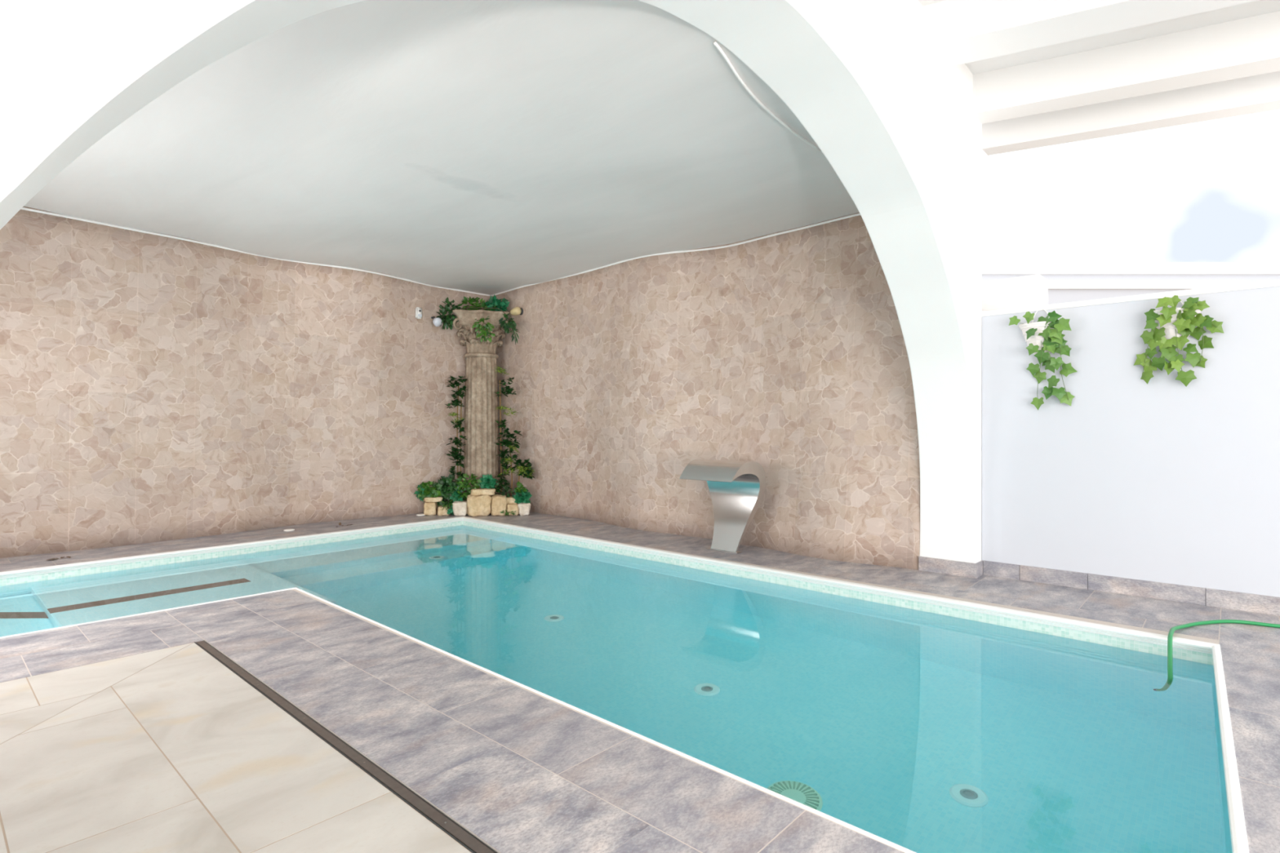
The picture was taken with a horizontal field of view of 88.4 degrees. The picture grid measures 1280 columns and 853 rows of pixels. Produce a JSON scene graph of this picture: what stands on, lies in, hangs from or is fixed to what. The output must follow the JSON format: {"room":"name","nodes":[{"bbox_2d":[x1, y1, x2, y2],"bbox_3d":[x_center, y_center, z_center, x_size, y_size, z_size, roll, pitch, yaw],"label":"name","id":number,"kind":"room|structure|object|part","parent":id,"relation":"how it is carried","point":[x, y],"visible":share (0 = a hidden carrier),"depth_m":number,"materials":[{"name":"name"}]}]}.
{"room":"indoor swimming pool","nodes":[
{"label":"indoor swimming pool","id":0,"kind":"room"},
{"bbox_2d":[0,206,490,558],"bbox_3d":[-5.331,-0.460,8.739,0.740,3.720,8.250,0,0,42],"label":"wall","id":1,"kind":"structure","parent":0,"point":[153,388],"depth_m":8.27,"materials":[{"name":"stone"}]},
{"bbox_2d":[415,306,422,319],"bbox_3d":[-3.511,-1.800,10.457,0.086,0.180,0.100,0,0,42],"label":"sensor","id":2,"kind":"object","parent":1,"relation":"attached to","point":[418,310],"visible":1,"depth_m":10.43,"materials":[{"name":"white plastic"}]},
{"bbox_2d":[431,316,442,326],"bbox_3d":[-3.302,-1.698,10.646,0.243,0.180,0.148,0,0,42],"label":"wall spotlight","id":3,"kind":"object","parent":1,"relation":"attached to","point":[437,322],"visible":1,"depth_m":10.57,"materials":[{"name":"grey"}]},
{"bbox_2d":[20,207,860,296],"bbox_3d":[-2.387,-2.288,6.106,7.721,0.022,8.079,0,0,42],"label":"trim","id":4,"kind":"structure","parent":1,"relation":"attached to","point":[22,208],"depth_m":8.38,"materials":[{"name":"white paint"}]},
{"bbox_2d":[23,0,859,295],"bbox_3d":[-2.562,-2.400,6.345,8.300,0.243,8.600,0,0,42],"label":"ceiling","id":5,"kind":"structure","parent":0,"point":[488,147],"depth_m":5.48,"materials":[{"name":"paint"}]},
{"bbox_2d":[713,41,821,152],"bbox_3d":[0.938,-2.285,4.713,0.095,0.030,1.848,0,0,35],"label":"cable","id":6,"kind":"object","parent":5,"relation":"attached to","point":[715,43],"visible":1,"depth_m":4.59,"materials":[{"name":"white plastic"}]},
{"bbox_2d":[0,0,981,563],"bbox_3d":[-0.233,-1.025,2.767,0.510,4.850,9.800,0,0,42],"label":"wall","id":7,"kind":"structure","parent":0,"point":[900,132],"depth_m":4.38,"materials":[{"name":"white paint"}]},
{"bbox_2d":[0,511,1279,852],"bbox_3d":[-0.709,1.402,3.397,15.600,0.004,10.100,0,0,42],"label":"floor","id":8,"kind":"structure","parent":0,"point":[523,770],"depth_m":2.95,"materials":[{"name":"beige tile"}]},
{"bbox_2d":[45,555,71,560],"bbox_3d":[-6.137,1.388,6.940,0.116,0.012,0.204,0,0,32],"label":"dry leaves","id":9,"kind":"object","parent":8,"relation":"on","point":[68,556],"visible":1,"depth_m":6.97,"materials":[{"name":"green plant"}]},
{"bbox_2d":[284,528,294,531],"bbox_3d":[-4.705,1.389,8.838,0.136,0.022,0.136,0,0,42],"label":"round disc","id":10,"kind":"object","parent":8,"relation":"on","point":[285,530],"visible":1,"depth_m":8.79,"materials":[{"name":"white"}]},
{"bbox_2d":[194,640,499,852],"bbox_3d":[0.843,1.415,0.950,10.020,0.031,0.062,0,0,42],"label":"channel","id":11,"kind":"object","parent":8,"relation":"in","point":[455,830],"visible":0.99,"depth_m":2.73,"materials":[{"name":"grey metal"}]},
{"bbox_2d":[413,480,442,501],"bbox_3d":[-3.363,1.131,10.451,0.445,0.541,0.267,0,0,-21],"label":"leafy plant","id":12,"kind":"object","parent":8,"relation":"on","point":[424,490],"visible":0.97,"depth_m":10.41,"materials":[{"name":"green plant"}]},
{"bbox_2d":[423,502,437,515],"bbox_3d":[-3.323,1.291,10.451,0.195,0.218,0.215,0,0,-8],"label":"stone block","id":13,"kind":"object","parent":8,"relation":"on","point":[430,508],"visible":0.86,"depth_m":10.36,"materials":[{"name":"stone"}]},
{"bbox_2d":[422,496,442,502],"bbox_3d":[-3.284,1.154,10.445,0.295,0.082,0.268,0,0,-20],"label":"stone slab","id":14,"kind":"object","parent":13,"relation":"on","point":[427,500],"visible":0.91,"depth_m":10.34,"materials":[{"name":"stone"}]},
{"bbox_2d":[437,505,450,515],"bbox_3d":[-3.094,1.328,10.423,0.203,0.145,0.196,0,0,-10],"label":"stone","id":15,"kind":"object","parent":8,"relation":"on","point":[443,513],"visible":0.78,"depth_m":10.33,"materials":[{"name":"stone"}]},
{"bbox_2d":[437,499,453,515],"bbox_3d":[-3.023,1.278,10.327,0.282,0.246,0.215,0,0,-13],"label":"leafy plant","id":16,"kind":"object","parent":8,"relation":"on","point":[450,510],"visible":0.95,"depth_m":10.30,"materials":[{"name":"green plant"}]},
{"bbox_2d":[432,473,460,506],"bbox_3d":[-3.085,1.077,10.555,0.473,0.647,0.300,0,0,6],"label":"leafy plant","id":17,"kind":"object","parent":8,"relation":"on","point":[446,491],"visible":0.8,"depth_m":10.50,"materials":[{"name":"green plant"}]},
{"bbox_2d":[444,376,467,488],"bbox_3d":[-2.977,0.288,10.716,0.398,2.225,0.318,0,0,-1],"label":"ivy","id":18,"kind":"object","parent":8,"relation":"on","point":[455,455],"visible":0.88,"depth_m":10.70,"materials":[{"name":"green plant"}]},
{"bbox_3d":[-2.942,0.348,10.760,0.081,2.105,0.104,0,0,-32],"label":"stem","id":19,"kind":"part","parent":18,"relation":"part of","materials":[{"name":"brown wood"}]},
{"bbox_2d":[453,501,467,515],"bbox_3d":[-2.828,1.286,10.380,0.246,0.227,0.240,0,0,-10],"label":"plant pot","id":20,"kind":"object","parent":8,"relation":"on","point":[460,508],"visible":0.92,"depth_m":10.28,"materials":[{"name":"ceramic"}]},
{"bbox_2d":[449,472,481,502],"bbox_3d":[-2.771,1.070,10.489,0.538,0.665,0.293,0,0,-7],"label":"leafy plant","id":21,"kind":"object","parent":8,"relation":"on","point":[459,496],"visible":0.79,"depth_m":10.46,"materials":[{"name":"green plant"}]},
{"bbox_2d":[466,494,491,516],"bbox_3d":[-2.529,1.231,10.383,0.381,0.337,0.328,0,0,-15],"label":"stone block","id":22,"kind":"object","parent":8,"relation":"on","point":[477,504],"visible":0.94,"depth_m":10.24,"materials":[{"name":"stone"}]},
{"bbox_2d":[471,488,496,495],"bbox_3d":[-2.474,1.034,10.418,0.384,0.102,0.248,0,0,-11],"label":"stone slab","id":23,"kind":"object","parent":22,"relation":"on","point":[484,491],"visible":0.99,"depth_m":10.32,"materials":[{"name":"stone"}]},
{"bbox_2d":[452,309,510,501],"bbox_3d":[-2.656,-0.247,11.036,0.910,3.295,0.826,0,0,-13],"label":"stone column","id":24,"kind":"structure","parent":8,"relation":"on","point":[481,428],"depth_m":10.83,"materials":[{"name":"beige stone"}]},
{"bbox_2d":[435,294,519,344],"bbox_3d":[-2.628,-1.742,10.752,1.403,0.891,0.778,0,0,-3],"label":"leaf garland","id":25,"kind":"object","parent":24,"relation":"on","point":[493,304],"visible":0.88,"depth_m":10.72,"materials":[{"name":"green plant"}]},
{"bbox_2d":[479,474,501,492],"bbox_3d":[-2.411,1.078,10.554,0.386,0.646,0.259,0,0,1],"label":"leafy plant","id":26,"kind":"object","parent":8,"relation":"on","point":[487,481],"visible":0.85,"depth_m":10.49,"materials":[{"name":"teal plant"}]},
{"bbox_2d":[490,494,506,515],"bbox_3d":[-2.237,1.240,10.425,0.255,0.320,0.316,0,0,-18],"label":"stone block","id":27,"kind":"object","parent":8,"relation":"on","point":[499,503],"visible":0.86,"depth_m":10.29,"materials":[{"name":"stone"}]},
{"bbox_2d":[500,485,514,497],"bbox_3d":[-2.093,1.163,10.499,0.289,0.475,0.242,0,0,-15],"label":"leafy plant","id":28,"kind":"object","parent":8,"relation":"on","point":[504,487],"visible":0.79,"depth_m":10.48,"materials":[{"name":"green plant"}]},
{"bbox_2d":[500,509,515,515],"bbox_3d":[-2.057,1.349,10.285,0.268,0.105,0.196,0,0,-14],"label":"leafy plant","id":29,"kind":"object","parent":8,"relation":"on","point":[506,513],"visible":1,"depth_m":10.26,"materials":[{"name":"green plant"}]},
{"bbox_2d":[506,503,519,515],"bbox_3d":[-2.014,1.308,10.448,0.210,0.184,0.218,0,0,-10],"label":"stone block","id":30,"kind":"object","parent":8,"relation":"on","point":[512,507],"visible":0.74,"depth_m":10.35,"materials":[{"name":"stone"}]},
{"bbox_2d":[506,496,516,504],"bbox_3d":[-2.066,1.175,10.502,0.244,0.117,0.244,0,0,-13],"label":"stone slab","id":31,"kind":"object","parent":30,"relation":"on","point":[510,500],"visible":0.49,"depth_m":10.40,"materials":[{"name":"stone"}]},
{"bbox_2d":[493,365,534,496],"bbox_3d":[-2.037,0.206,10.631,0.837,2.390,0.402,0,0,25],"label":"ivy","id":32,"kind":"object","parent":8,"relation":"on","point":[508,443],"visible":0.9,"depth_m":10.64,"materials":[{"name":"green plant"}]},
{"bbox_3d":[-2.109,0.323,10.687,0.413,2.158,0.067,0,0,27],"label":"stem","id":33,"kind":"part","parent":32,"relation":"part of","materials":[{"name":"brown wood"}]},
{"bbox_2d":[513,481,532,504],"bbox_3d":[-1.878,1.134,10.463,0.310,0.534,0.306,0,0,42],"label":"leafy plant","id":34,"kind":"object","parent":8,"relation":"on","point":[522,495],"visible":0.91,"depth_m":10.40,"materials":[{"name":"teal plant"}]},
{"bbox_2d":[516,502,530,515],"bbox_3d":[-1.836,1.299,10.419,0.216,0.202,0.220,0,0,-14],"label":"plant pot","id":35,"kind":"object","parent":8,"relation":"on","point":[523,508],"visible":0.95,"depth_m":10.33,"materials":[{"name":"ceramic"}]},
{"bbox_2d":[0,515,1248,852],"bbox_3d":[-1.647,2.055,4.751,8.944,1.330,6.675,0,0,42],"label":"swimming pool","id":36,"kind":"object","parent":8,"relation":"in","point":[1205,652],"visible":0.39,"depth_m":5.56,"materials":[{"name":"white tile"}]},
{"bbox_2d":[0,524,1232,852],"bbox_3d":[-1.645,2.122,4.737,8.876,1.204,6.602,0,0,42],"label":"pool water","id":37,"kind":"object","parent":36,"relation":"in","point":[917,731],"visible":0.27,"depth_m":3.96,"materials":[{"name":"teal liquid"}]},
{"bbox_2d":[679,458,765,553],"bbox_3d":[0.931,0.890,7.413,0.752,1.020,0.689,0,0,42],"label":"spout","id":38,"kind":"object","parent":8,"relation":"on","point":[736,488],"visible":1,"depth_m":7.42,"materials":[{"name":"metal"}]},
{"bbox_3d":[0.945,1.396,7.429,0.430,0.008,0.115,0,0,42],"label":"plate","id":39,"kind":"part","parent":38,"relation":"part of","materials":[{"name":"metal"}]},
{"bbox_3d":[1.133,0.890,7.231,0.208,1.020,0.689,0,0,42],"label":"panel","id":40,"kind":"part","parent":38,"relation":"part of","materials":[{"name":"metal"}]},
{"bbox_2d":[1167,619,1279,678],"bbox_3d":[4.263,1.576,4.381,2.325,0.445,0.661,0,0,-6],"label":"garden hose","id":41,"kind":"object","parent":8,"relation":"on","point":[1170,664],"visible":0.72,"depth_m":4.57,"materials":[{"name":"green rubber"}]},
{"bbox_2d":[492,213,919,569],"bbox_3d":[0.123,-0.460,9.236,7.665,3.720,0.700,0,0,45],"label":"wall","id":42,"kind":"structure","parent":0,"point":[785,353],"depth_m":8.21,"materials":[{"name":"stone"}]},
{"bbox_2d":[510,306,523,315],"bbox_3d":[-2.027,-1.888,10.814,0.207,0.135,0.163,0,0,42],"label":"wall lamp","id":43,"kind":"object","parent":42,"relation":"attached to","point":[515,311],"visible":1,"depth_m":10.76,"materials":[{"name":"grey glass"}]},
{"bbox_2d":[918,0,1279,74],"bbox_3d":[3.516,-3.335,1.476,7.150,0.230,12.900,0,0,42],"label":"ceiling","id":44,"kind":"structure","parent":0,"point":[1260,7],"depth_m":5.41,"materials":[{"name":"white paint"}]},
{"bbox_2d":[922,0,1259,69],"bbox_3d":[5.471,-3.070,3.661,7.160,0.340,0.384,0,0,26],"label":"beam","id":45,"kind":"structure","parent":44,"relation":"attached to","point":[955,33],"depth_m":4.83,"materials":[{"name":"white paint"}]},
{"bbox_2d":[973,11,1279,124],"bbox_3d":[6.311,-3.050,4.593,7.124,0.380,0.259,0,0,26],"label":"beam","id":46,"kind":"structure","parent":44,"relation":"attached to","point":[1249,46],"depth_m":5.53,"materials":[{"name":"white paint"}]},
{"bbox_2d":[982,71,1279,155],"bbox_3d":[6.780,-3.030,5.212,7.246,0.420,0.211,0,0,26],"label":"beam","id":47,"kind":"structure","parent":44,"relation":"attached to","point":[1260,93],"depth_m":6.16,"materials":[{"name":"white paint"}]},
{"bbox_2d":[982,286,1279,597],"bbox_3d":[5.818,0.180,4.046,6.770,2.440,0.200,0,0,42],"label":"wall","id":48,"kind":"structure","parent":0,"point":[1162,480],"depth_m":5.46,"materials":[{"name":"white paint"}]},
{"bbox_2d":[1008,308,1077,410],"bbox_3d":[3.552,-0.600,5.823,0.515,0.914,0.186,0,0,42],"label":"wall planter","id":49,"kind":"object","parent":48,"relation":"attached to","point":[1042,337],"visible":1,"depth_m":5.79,"materials":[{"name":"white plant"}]},
{"bbox_2d":[1018,321,1053,355],"bbox_3d":[3.555,-0.771,5.857,0.350,0.303,0.131,0,0,42],"label":"basket","id":50,"kind":"object","parent":49,"relation":"on","point":[1042,343],"depth_m":5.83,"materials":[{"name":"white ceramic"}]},
{"bbox_2d":[918,555,1279,615],"bbox_3d":[5.193,1.333,4.331,6.476,0.135,0.214,0,0,42],"label":"baseboard","id":51,"kind":"structure","parent":48,"relation":"attached to","point":[1270,605],"depth_m":5.55,"materials":[{"name":"grey tile"}]},
{"bbox_2d":[981,280,1279,316],"bbox_3d":[5.818,-1.062,4.050,6.775,0.045,0.235,0,0,42],"label":"trim","id":52,"kind":"structure","parent":48,"relation":"on","point":[1277,282],"depth_m":5.43,"materials":[{"name":"white paint"}]},
{"bbox_2d":[1133,295,1223,386],"bbox_3d":[4.240,-0.673,5.205,0.563,0.722,0.198,0,0,42],"label":"wall planter","id":53,"kind":"object","parent":48,"relation":"attached to","point":[1171,328],"visible":1,"depth_m":5.20,"materials":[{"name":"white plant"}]},
{"bbox_2d":[1153,307,1200,339],"bbox_3d":[4.242,-0.783,5.239,0.350,0.297,0.131,0,0,42],"label":"basket","id":54,"kind":"object","parent":53,"relation":"on","point":[1181,325],"depth_m":5.18,"materials":[{"name":"white ceramic"}]},
{"label":"outside","id":55,"kind":"structure","parent":0,"visible":0},
{"label":"ground","id":56,"kind":"structure","parent":55,"visible":0},
{"bbox_2d":[981,274,1048,559],"bbox_3d":[3.530,1.060,6.982,1.300,5.080,0.400,0,0,42],"label":"pillar","id":57,"kind":"structure","parent":56,"relation":"on","point":[1029,291],"depth_m":6.58,"materials":[{"name":"white paint"}]},
{"bbox_2d":[981,262,1279,304],"bbox_3d":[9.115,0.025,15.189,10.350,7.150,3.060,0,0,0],"label":"wall ledge","id":58,"kind":"structure","parent":56,"relation":"on","point":[1068,282],"depth_m":13.87,"materials":[{"name":"white paint"}]}
]}

